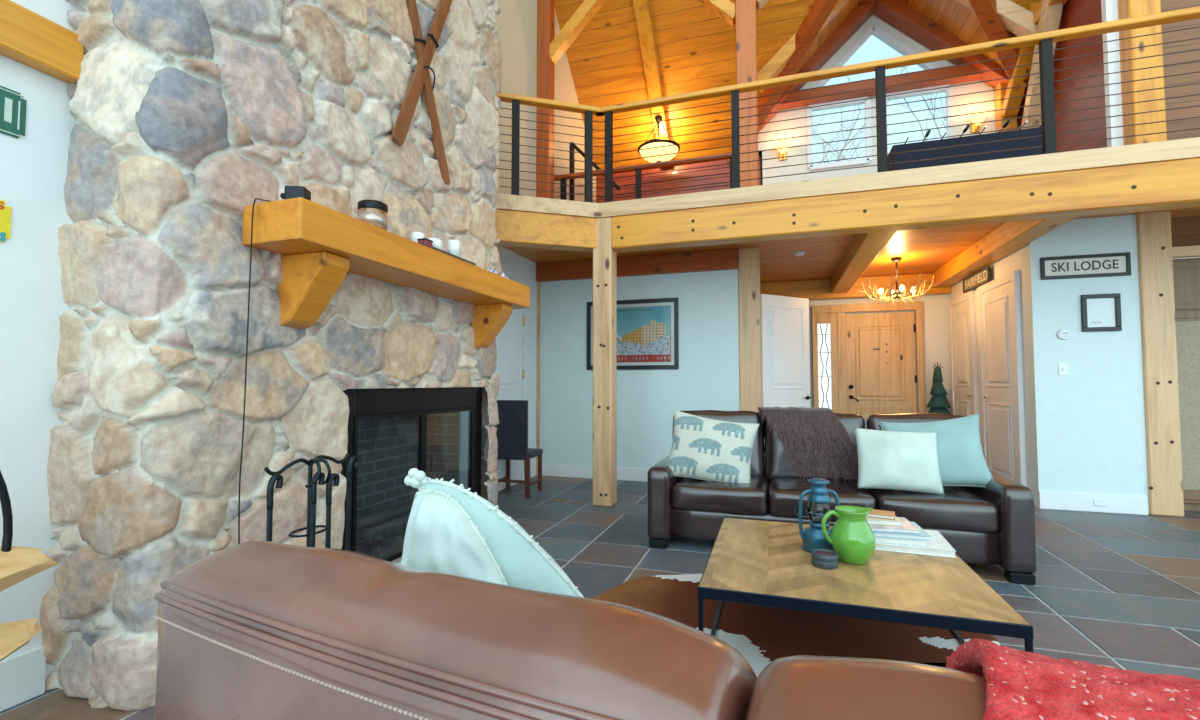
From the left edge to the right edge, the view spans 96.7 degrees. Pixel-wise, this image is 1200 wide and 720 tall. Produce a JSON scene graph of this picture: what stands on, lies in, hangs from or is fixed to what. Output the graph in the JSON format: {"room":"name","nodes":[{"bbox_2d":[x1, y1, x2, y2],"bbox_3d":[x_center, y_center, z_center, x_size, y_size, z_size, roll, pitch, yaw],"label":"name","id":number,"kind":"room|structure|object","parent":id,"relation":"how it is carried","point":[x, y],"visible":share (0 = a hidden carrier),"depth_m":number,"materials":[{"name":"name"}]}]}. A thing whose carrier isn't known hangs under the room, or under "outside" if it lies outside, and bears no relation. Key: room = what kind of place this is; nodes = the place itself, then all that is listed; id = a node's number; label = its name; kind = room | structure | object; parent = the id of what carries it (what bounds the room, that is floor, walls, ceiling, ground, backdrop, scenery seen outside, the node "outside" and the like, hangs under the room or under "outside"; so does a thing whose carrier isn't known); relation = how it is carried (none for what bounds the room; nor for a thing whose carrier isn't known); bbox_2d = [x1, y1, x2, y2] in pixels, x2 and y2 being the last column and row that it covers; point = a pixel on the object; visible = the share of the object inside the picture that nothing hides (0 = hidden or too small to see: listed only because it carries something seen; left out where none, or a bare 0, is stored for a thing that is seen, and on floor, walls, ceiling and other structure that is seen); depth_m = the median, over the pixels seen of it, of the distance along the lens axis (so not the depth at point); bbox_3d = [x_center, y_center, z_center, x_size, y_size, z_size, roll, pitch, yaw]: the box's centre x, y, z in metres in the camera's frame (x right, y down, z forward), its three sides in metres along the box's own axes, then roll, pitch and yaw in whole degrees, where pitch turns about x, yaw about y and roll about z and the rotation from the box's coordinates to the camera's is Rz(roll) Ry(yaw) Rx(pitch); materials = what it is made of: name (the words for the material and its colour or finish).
{"room":"living room","nodes":[
{"label":"living room","id":0,"kind":"room"},
{"bbox_2d":[0,470,12,551],"bbox_3d":[-2.297,0.639,1.250,0.322,1.414,1.264,-1,-3,18],"label":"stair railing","id":1,"kind":"object","parent":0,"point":[5,501],"visible":0.82,"depth_m":1.80,"materials":[{"name":"black metal"}]},
{"bbox_2d":[0,618,42,660],"bbox_3d":[-2.105,0.981,1.570,0.171,0.224,0.688,-1,-3,24],"label":"stair tread","id":2,"kind":"object","parent":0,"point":[14,635],"visible":1,"depth_m":1.80,"materials":[{"name":"brown wood"}]},
{"bbox_2d":[0,546,58,591],"bbox_3d":[-2.109,0.707,1.571,0.255,0.225,0.748,-1,-3,23],"label":"stair tread","id":3,"kind":"object","parent":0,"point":[20,563],"visible":0.98,"depth_m":1.80,"materials":[{"name":"brown wood"}]},
{"bbox_2d":[0,0,78,677],"bbox_3d":[-3.093,-1.484,0.417,0.200,5.600,4.750,-1,-3,18],"label":"wall","id":4,"kind":"structure","parent":0,"point":[33,166],"depth_m":2.23,"materials":[{"name":"paint"}]},
{"bbox_2d":[0,86,26,138],"bbox_3d":[-2.441,-1.013,2.058,0.009,0.190,0.340,-1,-3,18],"label":"license plate","id":5,"kind":"object","parent":4,"relation":"attached to","point":[12,107],"visible":1,"depth_m":2.18,"materials":[{"name":"metal"}]},
{"bbox_2d":[0,647,45,710],"bbox_3d":[-3.034,1.212,0.129,0.020,0.190,4.460,-1,-3,18],"label":"baseboard","id":6,"kind":"structure","parent":4,"relation":"attached to","point":[22,676],"depth_m":2.17,"materials":[{"name":"white paint"}]},
{"bbox_2d":[0,0,83,82],"bbox_3d":[-2.999,-1.411,0.235,0.090,0.200,4.470,-1,-3,18],"label":"beam","id":7,"kind":"structure","parent":4,"relation":"attached to","point":[28,38],"depth_m":2.20,"materials":[{"name":"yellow wood"}]},
{"bbox_2d":[416,0,595,491],"bbox_3d":[-1.010,-3.125,7.677,0.200,9.500,5.700,-1,-3,18],"label":"wall","id":8,"kind":"structure","parent":0,"point":[517,37],"depth_m":7.38,"materials":[{"name":"beige paint"}]},
{"bbox_2d":[495,308,526,490],"bbox_3d":[-1.164,0.334,6.637,0.060,2.500,1.090,-1,-3,18],"label":"door","id":9,"kind":"structure","parent":8,"relation":"in","point":[511,341],"depth_m":6.78,"materials":[{"name":"white paint"}]},
{"bbox_2d":[536,282,539,475],"bbox_3d":[-0.877,0.254,7.568,0.030,2.740,0.050,-1,-3,18],"label":"trim","id":10,"kind":"structure","parent":8,"relation":"attached to","point":[538,283],"depth_m":7.55,"materials":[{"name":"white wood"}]},
{"bbox_2d":[497,193,597,217],"bbox_3d":[-0.827,-1.618,5.645,1.844,0.155,0.280,1,-3,-16],"label":"trim","id":11,"kind":"structure","parent":8,"relation":"attached to","point":[505,201],"depth_m":5.59,"materials":[{"name":"brown wood"}]},
{"bbox_2d":[497,92,603,202],"bbox_3d":[-0.801,-2.230,5.596,1.772,1.065,0.100,1,-3,-17],"label":"cable railing","id":12,"kind":"object","parent":11,"relation":"on","point":[516,100],"visible":0.66,"depth_m":5.67,"materials":[{"name":"black metal"}]},
{"bbox_2d":[0,476,1199,719],"bbox_3d":[2.799,1.460,2.550,10.300,0.100,12.700,-1,-3,18],"label":"floor","id":13,"kind":"structure","parent":0,"point":[1116,590],"depth_m":3.74,"materials":[{"name":"tile"}]},
{"bbox_2d":[40,0,501,710],"bbox_3d":[-1.724,-1.238,3.676,0.874,5.388,2.942,-1,-3,18],"label":"stone chimney","id":14,"kind":"object","parent":13,"relation":"on","point":[187,113],"depth_m":2.47,"materials":[{"name":"beige stone"}]},
{"bbox_2d":[242,197,529,348],"bbox_3d":[-1.150,-0.409,3.568,0.370,0.552,2.370,-1,-3,18],"label":"mantel shelf","id":15,"kind":"object","parent":14,"relation":"attached to","point":[317,244],"visible":0.98,"depth_m":2.74,"materials":[{"name":"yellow wood"}]},
{"bbox_2d":[238,198,270,543],"bbox_3d":[-1.552,0.325,2.429,0.140,2.140,0.018,2,-3,-39],"label":"hanging cord","id":16,"kind":"object","parent":15,"relation":"hanging from","point":[255,198],"visible":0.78,"depth_m":2.40,"materials":[{"name":"black metal"}]},
{"bbox_2d":[357,199,387,230],"bbox_3d":[-1.257,-0.790,2.951,0.156,0.158,0.156,-1,-3,18],"label":"glass jar","id":17,"kind":"object","parent":15,"relation":"on","point":[373,212],"visible":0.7,"depth_m":2.89,"materials":[{"name":"clear glass"}]},
{"bbox_2d":[362,514,409,541],"bbox_3d":[-1.502,1.213,3.916,0.094,0.085,0.566,-1,-3,18],"label":"firelog","id":18,"kind":"object","parent":14,"relation":"on","point":[367,534],"visible":0.71,"depth_m":3.77,"materials":[{"name":"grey wood"}]},
{"bbox_2d":[356,501,412,529],"bbox_3d":[-1.571,1.132,3.910,0.089,0.088,0.566,-1,-3,23],"label":"firelog","id":19,"kind":"object","parent":18,"relation":"on","point":[372,518],"visible":0.85,"depth_m":3.84,"materials":[{"name":"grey wood"}]},
{"bbox_2d":[392,0,451,145],"bbox_3d":[-1.157,-2.332,3.835,0.146,1.879,0.793,-1,-3,18],"label":"ski","id":20,"kind":"object","parent":14,"relation":"attached to","point":[403,121],"visible":1,"depth_m":3.69,"materials":[{"name":"brown wood"}]},
{"bbox_2d":[406,0,449,183],"bbox_3d":[-1.218,-2.269,3.725,0.146,1.883,0.783,-1,-3,18],"label":"ski","id":21,"kind":"object","parent":14,"relation":"attached to","point":[419,42],"visible":0.91,"depth_m":3.84,"materials":[{"name":"brown wood"}]},
{"bbox_2d":[458,411,467,488],"bbox_3d":[-1.142,0.859,4.459,0.035,0.965,0.110,-1,-3,18],"label":"curtain","id":22,"kind":"object","parent":14,"relation":"hanging from","point":[463,415],"depth_m":4.44,"materials":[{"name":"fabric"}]},
{"bbox_2d":[264,454,349,546],"bbox_3d":[-1.375,0.934,2.516,0.417,0.949,0.260,2,-3,-41],"label":"stand","id":23,"kind":"object","parent":13,"relation":"on","point":[321,458],"visible":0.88,"depth_m":2.52,"materials":[{"name":"metal"}]},
{"bbox_2d":[495,400,542,497],"bbox_3d":[-0.983,1.022,6.346,0.514,1.100,0.493,-1,-3,16],"label":"dining chair","id":24,"kind":"object","parent":13,"relation":"on","point":[512,428],"visible":0.79,"depth_m":6.11,"materials":[{"name":"blue leather"}]},
{"bbox_2d":[154,540,985,719],"bbox_3d":[0.650,0.793,0.609,2.607,1.068,1.025,-1,-3,26],"label":"leather sofa","id":25,"kind":"object","parent":13,"relation":"on","point":[249,630],"visible":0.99,"depth_m":0.54,"materials":[{"name":"brown leather"}]},
{"bbox_2d":[401,468,584,597],"bbox_3d":[-0.210,0.543,1.119,0.440,0.611,0.237,0,-2,-10],"label":"pillow","id":26,"kind":"object","parent":25,"relation":"on","point":[451,528],"visible":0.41,"depth_m":1.10,"materials":[{"name":"fabric"}]},
{"bbox_2d":[746,655,985,719],"bbox_3d":[0.506,0.608,0.320,0.802,0.722,0.361,-1,-3,26],"label":"cushion","id":27,"kind":"object","parent":25,"relation":"on","point":[798,687],"depth_m":0.42,"materials":[{"name":"brown leather"}]},
{"bbox_2d":[946,638,1199,719],"bbox_3d":[0.695,0.491,0.238,1.009,0.555,0.379,-1,-3,26],"label":"blanket","id":28,"kind":"object","parent":25,"relation":"on","point":[1020,685],"visible":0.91,"depth_m":0.37,"materials":[{"name":"red fabric"}]},
{"bbox_2d":[593,217,616,506],"bbox_3d":[0.051,0.007,5.782,0.210,3.080,0.226,-1,-3,18],"label":"timber post","id":29,"kind":"object","parent":13,"relation":"on","point":[604,256],"visible":0.98,"depth_m":5.68,"materials":[{"name":"brown wood"}]},
{"bbox_2d":[495,209,596,251],"bbox_3d":[-0.880,-1.377,5.609,1.726,0.330,0.200,1,-3,-17],"label":"timber beam","id":30,"kind":"structure","parent":29,"relation":"attached to","point":[513,228],"depth_m":5.61,"materials":[{"name":"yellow wood"}]},
{"bbox_2d":[611,157,1199,252],"bbox_3d":[4.258,-1.418,4.467,8.640,0.345,0.226,-1,-3,18],"label":"timber beam","id":31,"kind":"structure","parent":29,"relation":"attached to","point":[1171,184],"depth_m":4.80,"materials":[{"name":"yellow wood"}]},
{"bbox_2d":[598,137,1199,217],"bbox_3d":[4.174,-1.665,4.529,8.830,0.155,0.280,-1,-3,18],"label":"trim","id":32,"kind":"structure","parent":31,"relation":"on","point":[1187,148],"depth_m":4.80,"materials":[{"name":"brown wood"}]},
{"bbox_2d":[597,6,1199,202],"bbox_3d":[4.116,-2.278,4.490,8.760,1.065,0.100,-1,-3,18],"label":"cable railing","id":33,"kind":"object","parent":32,"relation":"on","point":[1045,40],"visible":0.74,"depth_m":4.93,"materials":[{"name":"black metal"}]},
{"bbox_2d":[738,248,761,412],"bbox_3d":[1.915,0.051,6.800,0.260,3.080,0.250,-1,-3,18],"label":"timber post","id":34,"kind":"object","parent":13,"relation":"on","point":[748,258],"visible":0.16,"depth_m":6.70,"materials":[{"name":"brown wood"}]},
{"bbox_2d":[760,294,810,441],"bbox_3d":[2.483,0.376,7.030,0.887,2.450,0.105,1,-3,-29],"label":"door","id":35,"kind":"structure","parent":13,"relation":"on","point":[785,350],"depth_m":7.04,"materials":[{"name":"white paint"}]},
{"bbox_2d":[647,410,1036,584],"bbox_3d":[1.737,0.955,4.282,2.607,1.058,0.952,-1,-3,18],"label":"leather sofa","id":36,"kind":"object","parent":13,"relation":"on","point":[994,523],"visible":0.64,"depth_m":3.97,"materials":[{"name":"brown leather"}]},
{"bbox_2d":[666,410,758,482],"bbox_3d":[0.909,0.732,4.366,0.781,0.638,0.280,-1,-3,12],"label":"pillow","id":37,"kind":"object","parent":36,"relation":"on","point":[702,448],"visible":0.93,"depth_m":4.29,"materials":[{"name":"fabric"}]},
{"bbox_2d":[672,410,764,476],"bbox_3d":[1.053,0.764,4.774,0.801,0.633,0.339,-1,-3,18],"label":"cushion","id":38,"kind":"object","parent":36,"relation":"on","point":[757,467],"depth_m":4.61,"materials":[{"name":"white fabric"}]},
{"bbox_2d":[671,476,768,515],"bbox_3d":[1.007,1.090,4.405,0.734,0.242,0.726,-1,-3,18],"label":"seat cushion","id":39,"kind":"object","parent":36,"relation":"on","point":[689,496],"depth_m":4.10,"materials":[{"name":"brown leather"}]},
{"bbox_2d":[757,407,857,482],"bbox_3d":[1.784,0.699,4.481,0.880,0.602,0.399,-1,-3,18],"label":"throw blanket","id":40,"kind":"object","parent":36,"relation":"on","point":[816,442],"visible":0.98,"depth_m":4.33,"materials":[{"name":"fabric"}]},
{"bbox_2d":[764,413,864,481],"bbox_3d":[1.813,0.754,4.521,0.801,0.634,0.338,-1,-3,18],"label":"cushion","id":41,"kind":"object","parent":36,"relation":"on","point":[776,466],"depth_m":4.45,"materials":[{"name":"brown leather"}]},
{"bbox_2d":[768,478,876,521],"bbox_3d":[1.704,1.079,4.177,0.733,0.243,0.727,-1,-3,18],"label":"seat cushion","id":42,"kind":"object","parent":36,"relation":"on","point":[784,494],"depth_m":3.93,"materials":[{"name":"brown leather"}]},
{"bbox_2d":[854,428,944,494],"bbox_3d":[2.180,0.733,3.908,0.578,0.446,0.244,-1,-3,14],"label":"pillow","id":43,"kind":"object","parent":36,"relation":"on","point":[895,460],"visible":1,"depth_m":3.85,"materials":[{"name":"fabric"}]},
{"bbox_2d":[865,413,981,490],"bbox_3d":[2.575,0.741,4.276,0.802,0.632,0.338,-1,-3,18],"label":"cushion","id":44,"kind":"object","parent":36,"relation":"on","point":[872,421],"depth_m":4.25,"materials":[{"name":"fabric"}]},
{"bbox_2d":[866,486,998,532],"bbox_3d":[2.401,1.070,3.949,0.732,0.241,0.726,-1,-3,18],"label":"seat cushion","id":45,"kind":"object","parent":36,"relation":"on","point":[962,509],"depth_m":3.63,"materials":[{"name":"brown leather"}]},
{"bbox_2d":[879,414,992,486],"bbox_3d":[2.496,0.696,3.975,0.723,0.593,0.253,-1,-3,24],"label":"sage pillow","id":46,"kind":"object","parent":36,"relation":"on","point":[961,460],"visible":0.56,"depth_m":3.87,"materials":[{"name":"fabric"}]},
{"bbox_2d":[593,574,1113,676],"bbox_3d":[0.911,1.401,2.484,2.856,0.007,2.211,-1,-3,18],"label":"cowhide rug","id":47,"kind":"object","parent":13,"relation":"on","point":[762,635],"visible":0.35,"depth_m":2.78,"materials":[{"name":"brown fur"}]},
{"bbox_2d":[698,518,1033,652],"bbox_3d":[1.186,1.199,2.696,1.205,0.410,1.245,-1,-3,18],"label":"coffee table","id":48,"kind":"object","parent":47,"relation":"on","point":[750,562],"visible":0.67,"depth_m":2.33,"materials":[{"name":"brown wood"}]},
{"bbox_2d":[794,478,839,552],"bbox_3d":[1.154,0.811,2.821,0.226,0.374,0.203,0,-2,-2],"label":"lantern","id":49,"kind":"object","parent":48,"relation":"on","point":[813,537],"visible":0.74,"depth_m":2.78,"materials":[{"name":"blue paint"}]},
{"bbox_2d":[821,506,875,564],"bbox_3d":[1.244,0.862,2.635,0.222,0.256,0.209,2,-3,-41],"label":"jug","id":50,"kind":"object","parent":48,"relation":"on","point":[851,536],"visible":1,"depth_m":2.58,"materials":[{"name":"green ceramic"}]},
{"bbox_2d":[875,530,955,557],"bbox_3d":[1.641,0.986,2.938,0.460,0.034,0.400,-1,-3,21],"label":"book","id":51,"kind":"object","parent":48,"relation":"on","point":[938,545],"visible":0.42,"depth_m":2.76,"materials":[{"name":"white paper"}]},
{"bbox_2d":[927,362,950,413],"bbox_3d":[5.089,0.833,8.015,0.420,1.620,0.411,1,-3,-23],"label":"tree","id":52,"kind":"object","parent":13,"relation":"on","point":[938,403],"visible":0.56,"depth_m":7.95,"materials":[{"name":"metal"}]},
{"bbox_2d":[1136,211,1183,516],"bbox_3d":[5.575,-0.009,5.398,0.269,3.080,0.286,-1,-3,18],"label":"timber post","id":53,"kind":"object","parent":13,"relation":"on","point":[1154,239],"visible":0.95,"depth_m":5.27,"materials":[{"name":"brown wood"}]},
{"bbox_2d":[1173,258,1199,510],"bbox_3d":[6.497,0.247,5.552,1.320,2.580,0.600,-1,-3,18],"label":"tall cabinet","id":54,"kind":"object","parent":13,"relation":"on","point":[1186,272],"visible":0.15,"depth_m":5.44,"materials":[{"name":"brown wood"}]},
{"bbox_2d":[540,269,739,468],"bbox_3d":[0.470,0.085,7.240,2.800,3.050,0.150,-1,-3,18],"label":"wall","id":55,"kind":"structure","parent":0,"point":[707,375],"depth_m":7.12,"materials":[{"name":"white paint"}]},
{"bbox_2d":[542,464,648,481],"bbox_3d":[0.434,1.525,7.100,2.780,0.160,0.020,-1,-3,18],"label":"baseboard","id":56,"kind":"structure","parent":55,"relation":"attached to","point":[629,474],"depth_m":7.31,"materials":[{"name":"white paint"}]},
{"bbox_2d":[587,297,678,369],"bbox_3d":[0.423,-0.342,7.178,1.270,0.940,0.030,-1,-3,18],"label":"framed poster","id":57,"kind":"object","parent":55,"relation":"attached to","point":[647,329],"visible":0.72,"depth_m":7.12,"materials":[{"name":"paper"}]},
{"bbox_2d":[536,248,737,281],"bbox_3d":[0.423,-1.264,7.186,2.780,0.260,0.090,-1,-3,18],"label":"timber beam","id":58,"kind":"structure","parent":55,"relation":"attached to","point":[718,259],"depth_m":7.06,"materials":[{"name":"brown wood"}]},
{"bbox_2d":[596,14,995,413],"bbox_3d":[3.798,-2.158,8.991,8.300,7.680,0.140,-1,-3,18],"label":"wall","id":59,"kind":"structure","parent":0,"point":[874,20],"depth_m":8.92,"materials":[{"name":"beige paint"}]},
{"bbox_2d":[806,96,871,170],"bbox_3d":[3.984,-3.772,8.920,0.980,1.120,0.090,-1,-3,18],"label":"window","id":60,"kind":"structure","parent":59,"relation":"in","point":[868,142],"depth_m":8.87,"materials":[{"name":"white paint"}]},
{"bbox_2d":[760,273,950,299],"bbox_3d":[3.988,-1.168,8.723,3.000,0.320,0.150,-1,-3,18],"label":"timber beam","id":61,"kind":"structure","parent":59,"relation":"attached to","point":[820,289],"depth_m":8.62,"materials":[{"name":"brown wood"}]},
{"bbox_2d":[812,301,925,418],"bbox_3d":[4.297,0.377,8.572,1.620,2.580,0.119,-1,-3,18],"label":"door","id":62,"kind":"structure","parent":59,"relation":"in","point":[864,364],"depth_m":8.59,"materials":[{"name":"brown wood"}]},
{"bbox_2d":[815,26,938,87],"bbox_3d":[4.516,-5.001,8.798,1.911,0.986,0.090,-1,-3,18],"label":"window","id":63,"kind":"structure","parent":59,"relation":"in","point":[880,33],"depth_m":8.76,"materials":[{"name":"white paint"}]},
{"bbox_2d":[780,64,983,109],"bbox_3d":[4.452,-4.433,8.674,3.400,0.200,0.200,-1,-3,18],"label":"timber beam","id":64,"kind":"structure","parent":59,"relation":"attached to","point":[962,69],"depth_m":8.56,"materials":[{"name":"brown wood"}]},
{"bbox_2d":[886,84,953,155],"bbox_3d":[5.077,-3.787,8.563,1.000,1.120,0.090,-1,-3,18],"label":"window","id":65,"kind":"structure","parent":59,"relation":"in","point":[948,91],"depth_m":8.44,"materials":[{"name":"white paint"}]},
{"bbox_2d":[555,0,1039,168],"bbox_3d":[3.595,-7.275,5.201,10.600,6.981,7.920,-1,-3,18],"label":"ceiling","id":66,"kind":"structure","parent":0,"point":[696,47],"depth_m":8.55,"materials":[{"name":"brown wood"}]},
{"bbox_2d":[633,0,672,160],"bbox_3d":[0.024,-7.153,6.247,0.220,6.951,7.819,-1,-3,18],"label":"rafter","id":67,"kind":"object","parent":66,"relation":"attached to","point":[642,8],"visible":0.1,"depth_m":8.46,"materials":[{"name":"brown wood"}]},
{"bbox_2d":[638,116,679,162],"bbox_3d":[1.002,-3.732,9.098,0.720,0.816,0.720,-1,-3,18],"label":"pendant","id":68,"kind":"object","parent":67,"relation":"hanging from","point":[657,142],"visible":0.84,"depth_m":8.91,"materials":[{"name":"brown"}]},
{"bbox_2d":[727,0,837,162],"bbox_3d":[3.026,-4.766,7.914,0.200,2.531,3.590,1,-3,-23],"label":"rafter","id":69,"kind":"object","parent":66,"relation":"attached to","point":[820,10],"visible":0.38,"depth_m":7.90,"materials":[{"name":"brown wood"}]},
{"bbox_2d":[757,0,849,91],"bbox_3d":[3.272,-5.070,7.939,1.953,1.842,0.200,-1,-3,18],"label":"rafter","id":70,"kind":"object","parent":66,"relation":"attached to","point":[778,62],"visible":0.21,"depth_m":8.00,"materials":[{"name":"brown wood"}]},
{"bbox_2d":[761,0,876,128],"bbox_3d":[3.562,-4.984,8.904,2.030,1.922,0.340,-1,-3,18],"label":"rafter","id":71,"kind":"object","parent":66,"relation":"attached to","point":[864,10],"visible":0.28,"depth_m":8.71,"materials":[{"name":"brown wood"}]},
{"bbox_2d":[873,0,1008,88],"bbox_3d":[5.345,-5.009,8.323,2.021,1.921,0.340,-1,-3,18],"label":"rafter","id":72,"kind":"object","parent":66,"relation":"attached to","point":[899,14],"visible":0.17,"depth_m":8.29,"materials":[{"name":"brown wood"}]},
{"bbox_2d":[955,0,1037,35],"bbox_3d":[5.031,-5.095,7.365,1.992,1.844,0.200,-1,-3,18],"label":"rafter","id":73,"kind":"object","parent":66,"relation":"attached to","point":[1016,19],"visible":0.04,"depth_m":7.10,"materials":[{"name":"brown wood"}]},
{"bbox_2d":[969,0,1029,102],"bbox_3d":[5.204,-4.796,7.203,3.590,2.531,0.200,1,-3,-31],"label":"rafter","id":74,"kind":"object","parent":66,"relation":"attached to","point":[985,11],"visible":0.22,"depth_m":7.29,"materials":[{"name":"brown wood"}]},
{"bbox_2d":[503,207,1199,282],"bbox_3d":[4.000,-1.487,6.194,10.200,0.100,5.191,-1,-3,18],"label":"ceiling","id":75,"kind":"structure","parent":0,"point":[923,251],"depth_m":6.91,"materials":[{"name":"brown wood"}]},
{"bbox_2d":[831,231,896,292],"bbox_3d":[3.325,-1.285,6.939,0.250,0.240,3.860,-1,-3,18],"label":"timber beam","id":76,"kind":"structure","parent":75,"relation":"attached to","point":[864,248],"depth_m":6.42,"materials":[{"name":"brown wood"}]},
{"bbox_2d":[858,257,937,304],"bbox_3d":[4.036,-1.075,7.255,0.890,0.631,0.890,0,-2,6],"label":"antler chandelier","id":77,"kind":"object","parent":75,"relation":"hanging from","point":[894,295],"visible":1,"depth_m":7.21,"materials":[{"name":"brown metal"}]},
{"bbox_2d":[932,217,1075,287],"bbox_3d":[4.689,-1.309,6.494,0.240,0.230,3.860,-1,-3,18],"label":"timber beam","id":78,"kind":"structure","parent":75,"relation":"attached to","point":[1008,237],"depth_m":6.05,"materials":[{"name":"brown wood"}]},
{"bbox_2d":[948,247,1029,487],"bbox_3d":[5.112,0.076,7.038,0.150,3.050,2.650,-1,-3,18],"label":"wall","id":79,"kind":"structure","parent":0,"point":[1012,261],"depth_m":6.09,"materials":[{"name":"paint"}]},
{"bbox_2d":[948,291,978,415],"bbox_3d":[5.202,0.353,7.655,0.070,2.550,1.000,-1,-3,18],"label":"door","id":80,"kind":"structure","parent":79,"relation":"in","point":[962,309],"depth_m":7.57,"materials":[{"name":"white paint"}]},
{"bbox_2d":[977,270,1026,485],"bbox_3d":[4.798,0.300,6.421,0.070,2.550,1.150,-1,-3,18],"label":"door","id":81,"kind":"structure","parent":79,"relation":"in","point":[998,300],"depth_m":6.29,"materials":[{"name":"white paint"}]},
{"bbox_2d":[1017,0,1106,152],"bbox_3d":[5.986,-3.804,6.998,0.100,4.400,2.500,-1,-3,18],"label":"wall","id":82,"kind":"structure","parent":0,"point":[1075,13],"depth_m":6.39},
{"bbox_2d":[1101,0,1123,146],"bbox_3d":[5.434,-3.830,5.695,0.100,4.260,0.080,-1,-3,18],"label":"trim","id":83,"kind":"structure","parent":82,"relation":"attached to","point":[1109,8],"depth_m":5.63,"materials":[{"name":"white paint"}]},
{"bbox_2d":[1022,215,1148,514],"bbox_3d":[5.026,0.013,5.569,0.900,3.050,0.200,-1,-3,18],"label":"wall","id":84,"kind":"structure","parent":0,"point":[1087,432],"depth_m":5.48,"materials":[{"name":"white paint"}]},
{"bbox_2d":[1040,252,1130,279],"bbox_3d":[4.996,-0.966,5.502,0.750,0.235,0.025,-1,-3,18],"label":"sign","id":85,"kind":"object","parent":84,"relation":"attached to","point":[1109,264],"visible":1,"depth_m":5.50,"materials":[{"name":"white wood"}]},
{"bbox_2d":[1039,492,1147,514],"bbox_3d":[4.983,1.447,5.406,0.880,0.170,0.020,-1,-3,18],"label":"baseboard","id":86,"kind":"structure","parent":84,"relation":"attached to","point":[1047,500],"depth_m":5.40,"materials":[{"name":"white paint"}]},
{"bbox_2d":[1080,293,1121,331],"bbox_3d":[5.110,-0.483,5.443,0.320,0.380,0.028,-1,-3,18],"label":"picture frame","id":87,"kind":"object","parent":84,"relation":"attached to","point":[1099,312],"visible":1,"depth_m":5.44,"materials":[{"name":"black wood"}]},
{"bbox_2d":[1087,298,1115,326],"bbox_3d":[5.111,-0.483,5.447,0.240,0.300,0.001,-1,-3,18],"label":"print","id":88,"kind":"object","parent":87,"relation":"attached to","point":[1100,311],"depth_m":5.45},
{"bbox_2d":[1161,0,1199,140],"bbox_3d":[7.303,-3.880,5.233,3.260,4.400,0.120,-1,-3,18],"label":"wall","id":89,"kind":"structure","parent":0,"point":[1166,5],"depth_m":5.54,"materials":[{"name":"brown wood"}]},
{"bbox_2d":[1171,216,1199,246],"bbox_3d":[7.294,-1.338,5.096,3.260,0.390,0.100,-1,-3,18],"label":"wall panel","id":90,"kind":"object","parent":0,"point":[1185,231],"depth_m":5.46,"materials":[{"name":"brown wood"}]},
{"bbox_3d":[4.023,-1.598,6.271,10.200,0.110,4.880,-1,-3,18],"label":"floor","id":91,"kind":"structure","parent":0,"visible":0},
{"bbox_2d":[536,0,554,198],"bbox_3d":[-0.789,-3.733,7.736,0.200,4.280,0.200,-1,-3,18],"label":"timber post","id":92,"kind":"object","parent":91,"relation":"on","point":[545,8],"visible":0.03,"depth_m":7.65,"materials":[{"name":"brown wood"}]},
{"bbox_2d":[550,0,605,64],"bbox_3d":[-0.290,-4.854,7.620,1.049,1.049,0.180,-1,-3,18],"label":"brace","id":93,"kind":"object","parent":92,"relation":"attached to","point":[587,9],"visible":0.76,"depth_m":7.59,"materials":[{"name":"brown wood"}]},
{"bbox_2d":[554,152,731,201],"bbox_3d":[0.600,-2.203,7.638,2.760,1.185,0.100,-1,-3,18],"label":"stair railing","id":94,"kind":"object","parent":91,"relation":"on","point":[562,179],"visible":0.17,"depth_m":7.63,"materials":[{"name":"brown wood"}]},
{"bbox_2d":[735,0,758,186],"bbox_3d":[1.915,-3.741,6.963,0.260,4.230,0.250,-1,-3,18],"label":"timber post","id":95,"kind":"object","parent":91,"relation":"on","point":[745,10],"visible":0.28,"depth_m":6.83,"materials":[{"name":"brown wood"}]},
{"bbox_2d":[887,120,1042,170],"bbox_3d":[4.335,-2.113,6.412,1.580,0.930,1.240,-1,-3,18],"label":"foosball table","id":96,"kind":"object","parent":91,"relation":"on","point":[1034,141],"visible":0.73,"depth_m":6.07,"materials":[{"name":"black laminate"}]},
{"bbox_2d":[994,82,1016,132],"bbox_3d":[6.138,-2.969,8.039,0.200,2.780,0.240,-1,-3,18],"label":"timber post","id":97,"kind":"object","parent":91,"relation":"on","point":[998,94],"visible":0.02,"depth_m":8.00,"materials":[{"name":"brown wood"}]},
{"bbox_2d":[1002,2,1038,116],"bbox_3d":[5.945,-4.183,7.501,0.180,1.099,1.099,-1,-3,18],"label":"brace","id":98,"kind":"object","parent":97,"relation":"attached to","point":[1025,59],"visible":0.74,"depth_m":7.59,"materials":[{"name":"brown wood"}]},
{"bbox_2d":[1032,0,1042,24],"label":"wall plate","id":99,"kind":"object","parent":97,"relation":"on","point":[1036,12],"depth_m":6.93,"materials":[{"name":"brown wood"}]},
{"bbox_2d":[1021,0,1063,128],"bbox_3d":[5.806,-3.702,7.052,0.180,2.068,1.231,-1,-3,18],"label":"brace","id":100,"kind":"object","parent":99,"relation":"attached to","point":[1050,15],"visible":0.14,"depth_m":6.98,"materials":[{"name":"brown wood"}]},
{"bbox_2d":[1117,0,1166,144],"bbox_3d":[5.581,-3.826,5.562,0.260,4.280,0.280,-1,-3,18],"label":"timber post","id":101,"kind":"object","parent":91,"relation":"on","point":[1126,8],"visible":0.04,"depth_m":5.40,"materials":[{"name":"brown wood"}]},
{"label":"outside","id":102,"kind":"structure","parent":0,"visible":0},
{"bbox_2d":[812,55,905,164],"bbox_3d":[5.348,-4.903,14.241,3.965,7.645,5.516,0,-2,0],"label":"bare tree","id":103,"kind":"object","parent":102,"point":[850,131],"visible":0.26,"depth_m":13.36,"materials":[{"name":"grey plant"}]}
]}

